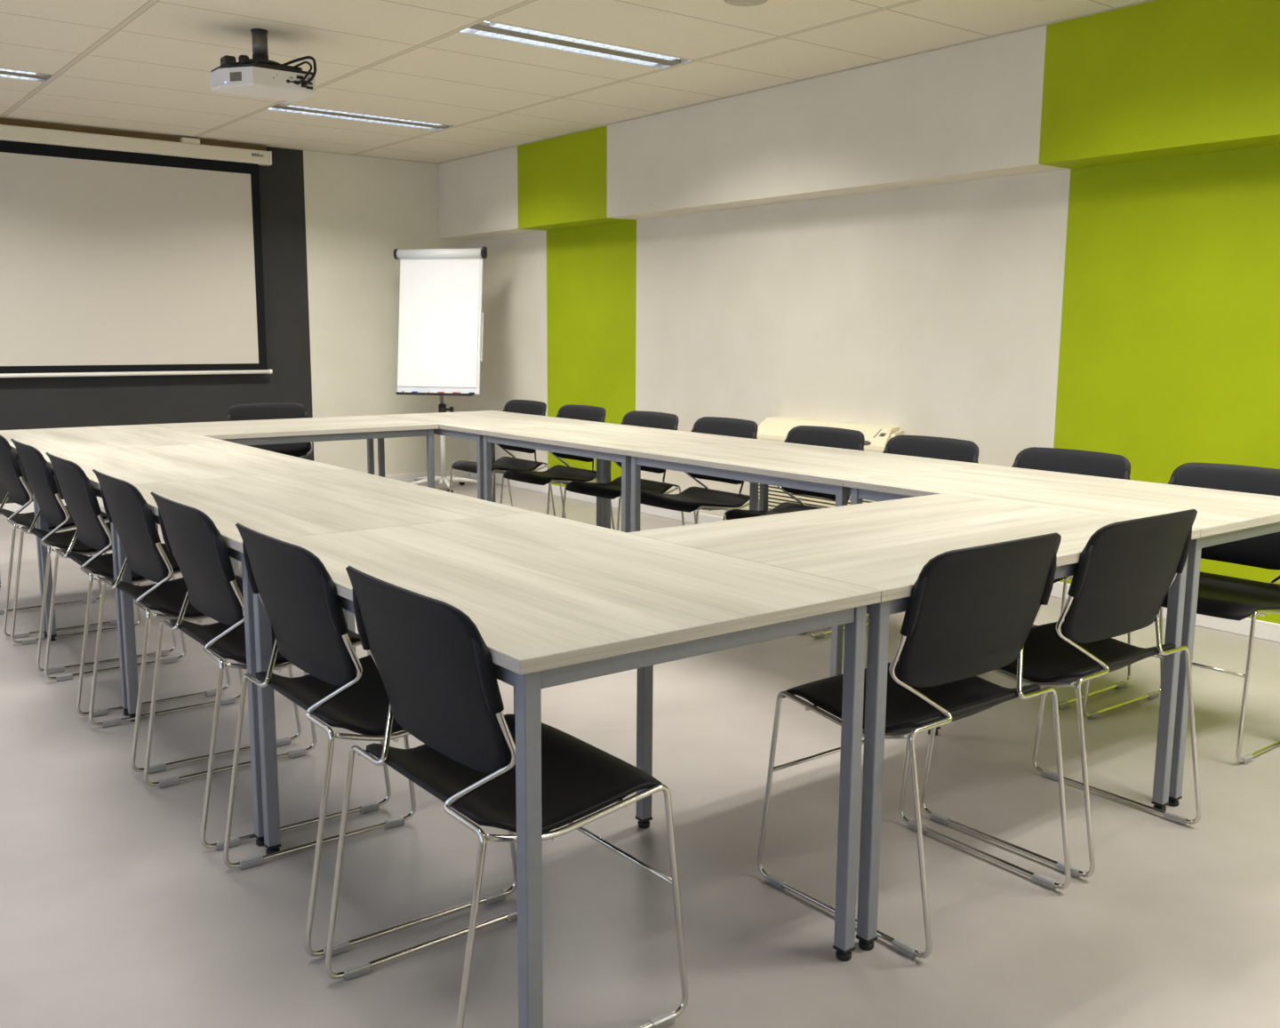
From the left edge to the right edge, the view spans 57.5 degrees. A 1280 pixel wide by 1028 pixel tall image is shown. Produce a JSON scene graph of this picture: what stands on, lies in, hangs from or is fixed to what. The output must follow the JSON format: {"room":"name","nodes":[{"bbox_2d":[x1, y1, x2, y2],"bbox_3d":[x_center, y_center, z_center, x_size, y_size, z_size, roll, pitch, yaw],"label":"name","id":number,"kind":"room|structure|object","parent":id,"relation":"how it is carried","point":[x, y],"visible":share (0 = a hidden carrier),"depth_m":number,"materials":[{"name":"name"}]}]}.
{"room":"conference room","nodes":[
{"label":"conference room","id":0,"kind":"room"},
{"bbox_2d":[0,146,470,503],"bbox_3d":[-4.082,-1.286,7.763,6.842,2.558,0.120,-6,11,-37],"label":"wall","id":1,"kind":"structure","parent":0,"point":[332,225],"depth_m":8.91,"materials":[{"name":"beige paint"}]},
{"bbox_2d":[0,118,272,377],"bbox_3d":[-4.247,-1.691,7.424,3.902,1.648,0.107,-6,11,-37],"label":"projection screen","id":2,"kind":"object","parent":1,"relation":"attached to","point":[123,253],"visible":1,"depth_m":7.97,"materials":[{"name":"fabric"},{"name":"white painted metal"},{"name":"black plastic"}]},
{"bbox_2d":[3,118,436,164],"bbox_3d":[-4.137,-2.527,7.431,6.334,0.004,0.020,-6,11,-37],"label":"trim","id":3,"kind":"structure","parent":1,"relation":"attached to","point":[4,118],"depth_m":8.64,"materials":[{"name":"beige"}]},
{"bbox_2d":[0,470,469,515],"bbox_3d":[-4.049,-0.051,7.903,6.578,0.075,0.012,-6,11,-37],"label":"baseboard","id":4,"kind":"structure","parent":1,"relation":"attached to","point":[404,477],"depth_m":9.49,"materials":[{"name":"white"}]},
{"bbox_2d":[0,0,1143,163],"bbox_3d":[-0.905,-1.999,3.504,6.842,0.200,10.480,-6,11,-37],"label":"ceiling","id":5,"kind":"structure","parent":0,"point":[138,66],"depth_m":5.69,"materials":[{"name":"tile"}]},
{"bbox_2d":[0,68,54,82],"bbox_3d":[-3.647,-2.343,5.918,1.176,0.103,0.240,-6,11,-37],"label":"ceiling lamp","id":6,"kind":"object","parent":5,"relation":"attached to","point":[4,73],"visible":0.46,"depth_m":6.22,"materials":[{"name":"white metal"}]},
{"bbox_2d":[209,28,316,102],"bbox_3d":[-1.699,-2.043,5.269,0.400,0.264,0.321,-6,11,-37],"label":"projector","id":7,"kind":"object","parent":5,"relation":"hanging from","point":[259,76],"visible":1,"depth_m":5.22,"materials":[{"name":"white plastic"},{"name":"black plastic"}]},
{"bbox_2d":[229,72,241,81],"bbox_3d":[-1.784,-1.931,5.150,0.058,0.038,0.006,3,9,16],"label":"speaker grille","id":8,"kind":"object","parent":7,"relation":"attached to","point":[234,76],"depth_m":5.15,"materials":[{"name":"grey plastic"}]},
{"bbox_2d":[266,104,453,130],"bbox_3d":[-1.748,-2.556,7.370,1.176,0.103,0.240,-6,11,-37],"label":"ceiling lamp","id":9,"kind":"object","parent":5,"relation":"attached to","point":[283,108],"visible":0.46,"depth_m":7.37,"materials":[{"name":"white metal"}]},
{"bbox_2d":[458,21,691,69],"bbox_3d":[-0.281,-2.255,5.495,1.176,0.103,0.240,-6,11,-37],"label":"ceiling lamp","id":10,"kind":"object","parent":5,"relation":"attached to","point":[484,28],"visible":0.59,"depth_m":5.49,"materials":[{"name":"white metal"}]},
{"bbox_2d":[723,0,767,6],"bbox_3d":[0.421,-2.051,4.637,0.184,0.028,0.184,-6,11,-37],"label":"smoke detector","id":11,"kind":"object","parent":5,"relation":"attached to","point":[737,3],"visible":1,"depth_m":4.65,"materials":[{"name":"beige plastic"}]},
{"bbox_2d":[0,478,1279,1027],"bbox_3d":[-0.923,0.677,3.921,6.842,0.100,10.480,-6,11,-37],"label":"floor","id":12,"kind":"structure","parent":0,"point":[116,913],"depth_m":2.70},
{"bbox_2d":[0,434,117,639],"bbox_3d":[-2.490,0.045,4.924,0.486,0.821,0.509,-6,11,-37],"label":"chair","id":13,"kind":"object","parent":12,"relation":"on","point":[19,492],"visible":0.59,"depth_m":4.70,"materials":[{"name":"black plastic"}]},
{"bbox_2d":[10,438,176,673],"bbox_3d":[-2.113,0.121,4.452,0.486,0.821,0.509,-6,11,-37],"label":"chair","id":14,"kind":"object","parent":12,"relation":"on","point":[36,469],"visible":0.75,"depth_m":4.25,"materials":[{"name":"black plastic"}]},
{"bbox_2d":[0,424,231,637],"bbox_3d":[-2.441,0.021,5.312,0.798,0.749,1.203,-6,11,-37],"label":"conference table","id":15,"kind":"object","parent":12,"relation":"on","point":[65,439],"visible":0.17,"depth_m":5.16,"materials":[{"name":"beige wood"}]},
{"bbox_2d":[44,452,230,717],"bbox_3d":[-1.742,0.196,3.982,0.486,0.821,0.509,-6,11,-37],"label":"chair","id":16,"kind":"object","parent":12,"relation":"on","point":[78,493],"visible":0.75,"depth_m":3.79,"materials":[{"name":"black plastic"}]},
{"bbox_2d":[37,442,347,716],"bbox_3d":[-1.704,0.172,4.371,0.798,0.749,1.203,-6,11,-37],"label":"conference table","id":17,"kind":"object","parent":12,"relation":"on","point":[173,463],"visible":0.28,"depth_m":4.23,"materials":[{"name":"beige wood"}]},
{"bbox_2d":[88,469,301,774],"bbox_3d":[-1.363,0.272,3.510,0.486,0.821,0.509,-6,11,-37],"label":"chair","id":18,"kind":"object","parent":12,"relation":"on","point":[132,517],"visible":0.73,"depth_m":3.33,"materials":[{"name":"black plastic"}]},
{"bbox_2d":[144,491,391,850],"bbox_3d":[-0.991,0.348,3.035,0.486,0.821,0.509,-6,11,-37],"label":"chair","id":19,"kind":"object","parent":12,"relation":"on","point":[199,549],"visible":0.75,"depth_m":2.85,"materials":[{"name":"black plastic"}]},
{"bbox_2d":[225,403,312,458],"bbox_3d":[-1.981,-0.188,6.445,0.509,0.821,0.486,-6,11,-37],"label":"chair","id":20,"kind":"object","parent":12,"relation":"on","point":[257,412],"visible":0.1,"depth_m":6.56,"materials":[{"name":"black plastic"}]},
{"bbox_2d":[153,415,438,488],"bbox_3d":[-1.771,-0.093,6.077,1.203,0.749,0.798,-6,11,-37],"label":"conference table","id":21,"kind":"object","parent":12,"relation":"on","point":[260,432],"visible":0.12,"depth_m":5.89,"materials":[{"name":"beige wood"}]},
{"bbox_2d":[116,469,533,846],"bbox_3d":[-0.967,0.324,3.429,0.798,0.749,1.203,-6,11,-37],"label":"conference table","id":22,"kind":"object","parent":12,"relation":"on","point":[281,506],"visible":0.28,"depth_m":3.25,"materials":[{"name":"beige wood"}]},
{"bbox_2d":[223,522,517,958],"bbox_3d":[-0.608,0.425,2.560,0.486,0.821,0.509,-6,11,-37],"label":"chair","id":23,"kind":"object","parent":12,"relation":"on","point":[300,600],"visible":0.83,"depth_m":2.40,"materials":[{"name":"black plastic"}]},
{"bbox_2d":[393,246,487,493],"bbox_3d":[-1.534,-1.101,8.954,0.622,1.858,0.686,-6,11,-37],"label":"flip chart","id":24,"kind":"object","parent":12,"relation":"on","point":[441,326],"visible":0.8,"depth_m":8.84,"materials":[{"name":"white paper"}]},
{"bbox_2d":[395,392,472,396],"bbox_3d":[-1.562,-0.910,8.849,0.605,0.021,0.045,2,9,13],"label":"marker tray","id":25,"kind":"object","parent":24,"relation":"on","point":[396,393],"depth_m":8.83,"materials":[{"name":"black plastic"}]},
{"bbox_2d":[372,410,604,527],"bbox_3d":[-0.854,-0.157,6.525,0.798,0.749,1.203,-6,11,-37],"label":"conference table","id":26,"kind":"object","parent":12,"relation":"on","point":[465,425],"visible":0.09,"depth_m":6.30,"materials":[{"name":"oak laminate"},{"name":"grey painted metal"}]},
{"bbox_2d":[448,400,555,516],"bbox_3d":[-0.826,-0.259,6.944,0.486,0.821,0.509,-6,11,-37],"label":"chair","id":27,"kind":"object","parent":12,"relation":"on","point":[503,464],"visible":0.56,"depth_m":6.97,"materials":[{"name":"black plastic"}]},
{"bbox_2d":[324,566,687,1027],"bbox_3d":[-0.254,0.498,2.105,0.486,0.821,0.509,-6,11,-37],"label":"chair","id":28,"kind":"object","parent":12,"relation":"on","point":[435,666],"visible":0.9,"depth_m":1.98,"materials":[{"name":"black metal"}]},
{"bbox_2d":[500,404,615,529],"bbox_3d":[-0.466,-0.187,6.501,0.486,0.821,0.509,-6,11,-37],"label":"chair","id":29,"kind":"object","parent":12,"relation":"on","point":[561,475],"visible":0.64,"depth_m":6.51,"materials":[{"name":"black plastic"}]},
{"bbox_2d":[240,512,880,1027],"bbox_3d":[-0.230,0.475,2.488,0.798,0.749,1.203,-6,11,-37],"label":"conference table","id":30,"kind":"object","parent":12,"relation":"on","point":[553,601],"visible":0.92,"depth_m":2.21,"materials":[{"name":"oak laminate"},{"name":"grey painted metal"}]},
{"bbox_2d":[478,423,763,533],"bbox_3d":[-0.117,-0.006,5.584,0.798,0.749,1.203,-6,11,-37],"label":"conference table","id":31,"kind":"object","parent":12,"relation":"on","point":[607,442],"visible":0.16,"depth_m":5.39,"materials":[{"name":"beige wood"}]},
{"bbox_2d":[561,410,684,530],"bbox_3d":[-0.085,-0.107,6.002,0.486,0.821,0.509,-6,11,-37],"label":"chair","id":32,"kind":"object","parent":12,"relation":"on","point":[612,490],"visible":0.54,"depth_m":5.99,"materials":[{"name":"black plastic"}]},
{"bbox_2d":[630,416,759,532],"bbox_3d":[0.273,-0.041,5.593,0.486,0.821,0.509,-6,11,-37],"label":"chair","id":33,"kind":"object","parent":12,"relation":"on","point":[692,499],"visible":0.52,"depth_m":5.59,"materials":[{"name":"black plastic"}]},
{"bbox_2d":[722,425,868,634],"bbox_3d":[0.675,0.042,5.075,0.486,0.821,0.509,-6,11,-37],"label":"chair","id":34,"kind":"object","parent":12,"relation":"on","point":[826,436],"visible":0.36,"depth_m":5.16,"materials":[{"name":"black plastic"}]},
{"bbox_2d":[624,440,986,677],"bbox_3d":[0.619,0.145,4.642,0.798,0.749,1.203,-6,11,-37],"label":"conference table","id":35,"kind":"object","parent":12,"relation":"on","point":[821,469],"visible":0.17,"depth_m":4.44,"materials":[{"name":"beige wood"}]},
{"bbox_2d":[808,434,979,639],"bbox_3d":[1.028,0.115,4.621,0.486,0.821,0.509,-6,11,-37],"label":"chair","id":36,"kind":"object","parent":12,"relation":"on","point":[932,447],"visible":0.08,"depth_m":4.69,"materials":[{"name":"black plastic"}]},
{"bbox_2d":[627,494,1200,951],"bbox_3d":[0.687,0.411,2.936,1.203,0.749,0.798,-6,11,-37],"label":"conference table","id":37,"kind":"object","parent":12,"relation":"on","point":[884,547],"visible":0.7,"depth_m":2.79,"materials":[{"name":"beige wood"}]},
{"bbox_2d":[757,532,1071,959],"bbox_3d":[0.615,0.432,2.566,0.509,0.821,0.486,-6,11,-37],"label":"chair","id":38,"kind":"object","parent":12,"relation":"on","point":[971,612],"visible":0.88,"depth_m":2.41,"materials":[{"name":"black plastic"}]},
{"bbox_2d":[920,509,1200,878],"bbox_3d":[1.071,0.381,2.915,0.509,0.821,0.486,-6,11,-37],"label":"chair","id":39,"kind":"object","parent":12,"relation":"on","point":[1124,575],"visible":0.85,"depth_m":2.76,"materials":[{"name":"black plastic"}]},
{"bbox_2d":[843,464,1279,807],"bbox_3d":[1.356,0.297,3.701,0.798,0.749,1.203,-6,11,-37],"label":"conference table","id":40,"kind":"object","parent":12,"relation":"on","point":[1222,516],"visible":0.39,"depth_m":3.46,"materials":[{"name":"beige wood"}]},
{"bbox_2d":[1011,447,1131,709],"bbox_3d":[1.406,0.194,4.130,0.486,0.821,0.509,-6,11,-37],"label":"chair","id":41,"kind":"object","parent":12,"relation":"on","point":[1053,460],"visible":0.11,"depth_m":4.15,"materials":[{"name":"black plastic"}]},
{"bbox_2d":[1082,462,1279,764],"bbox_3d":[1.767,0.272,3.644,0.486,0.821,0.509,-6,11,-37],"label":"chair","id":42,"kind":"object","parent":12,"relation":"on","point":[1221,596],"visible":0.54,"depth_m":3.65,"materials":[{"name":"black plastic"}]},
{"bbox_2d":[438,0,1279,623],"bbox_3d":[1.684,-0.916,5.628,0.368,2.558,10.360,-6,11,-37],"label":"wall","id":43,"kind":"structure","parent":0,"point":[1063,235],"depth_m":5.78,"materials":[{"name":"white paint"}]},
{"bbox_2d":[436,0,1154,164],"bbox_3d":[1.502,-2.168,5.361,0.020,0.004,10.240,-6,11,-37],"label":"trim","id":44,"kind":"structure","parent":43,"relation":"attached to","point":[1144,1],"depth_m":5.90,"materials":[{"name":"beige metal"}]},
{"bbox_2d":[756,416,903,511],"bbox_3d":[1.037,-0.137,6.500,0.235,0.742,1.023,-6,11,-37],"label":"wall heater","id":45,"kind":"object","parent":43,"relation":"attached to","point":[776,428],"visible":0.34,"depth_m":6.49,"materials":[{"name":"beige metal"}]},
{"bbox_2d":[758,483,875,511],"bbox_3d":[0.956,-0.018,6.441,0.014,0.312,0.925,-6,11,-37],"label":"grille","id":46,"kind":"object","parent":45,"relation":"attached to","point":[776,496],"depth_m":6.55,"materials":[{"name":"beige plastic"}]},
{"bbox_2d":[470,472,1279,642],"bbox_3d":[1.688,0.298,5.896,0.012,0.075,10.228,-6,11,-37],"label":"baseboard","id":47,"kind":"structure","parent":43,"relation":"attached to","point":[1264,630],"depth_m":5.54,"materials":[{"name":"white"}]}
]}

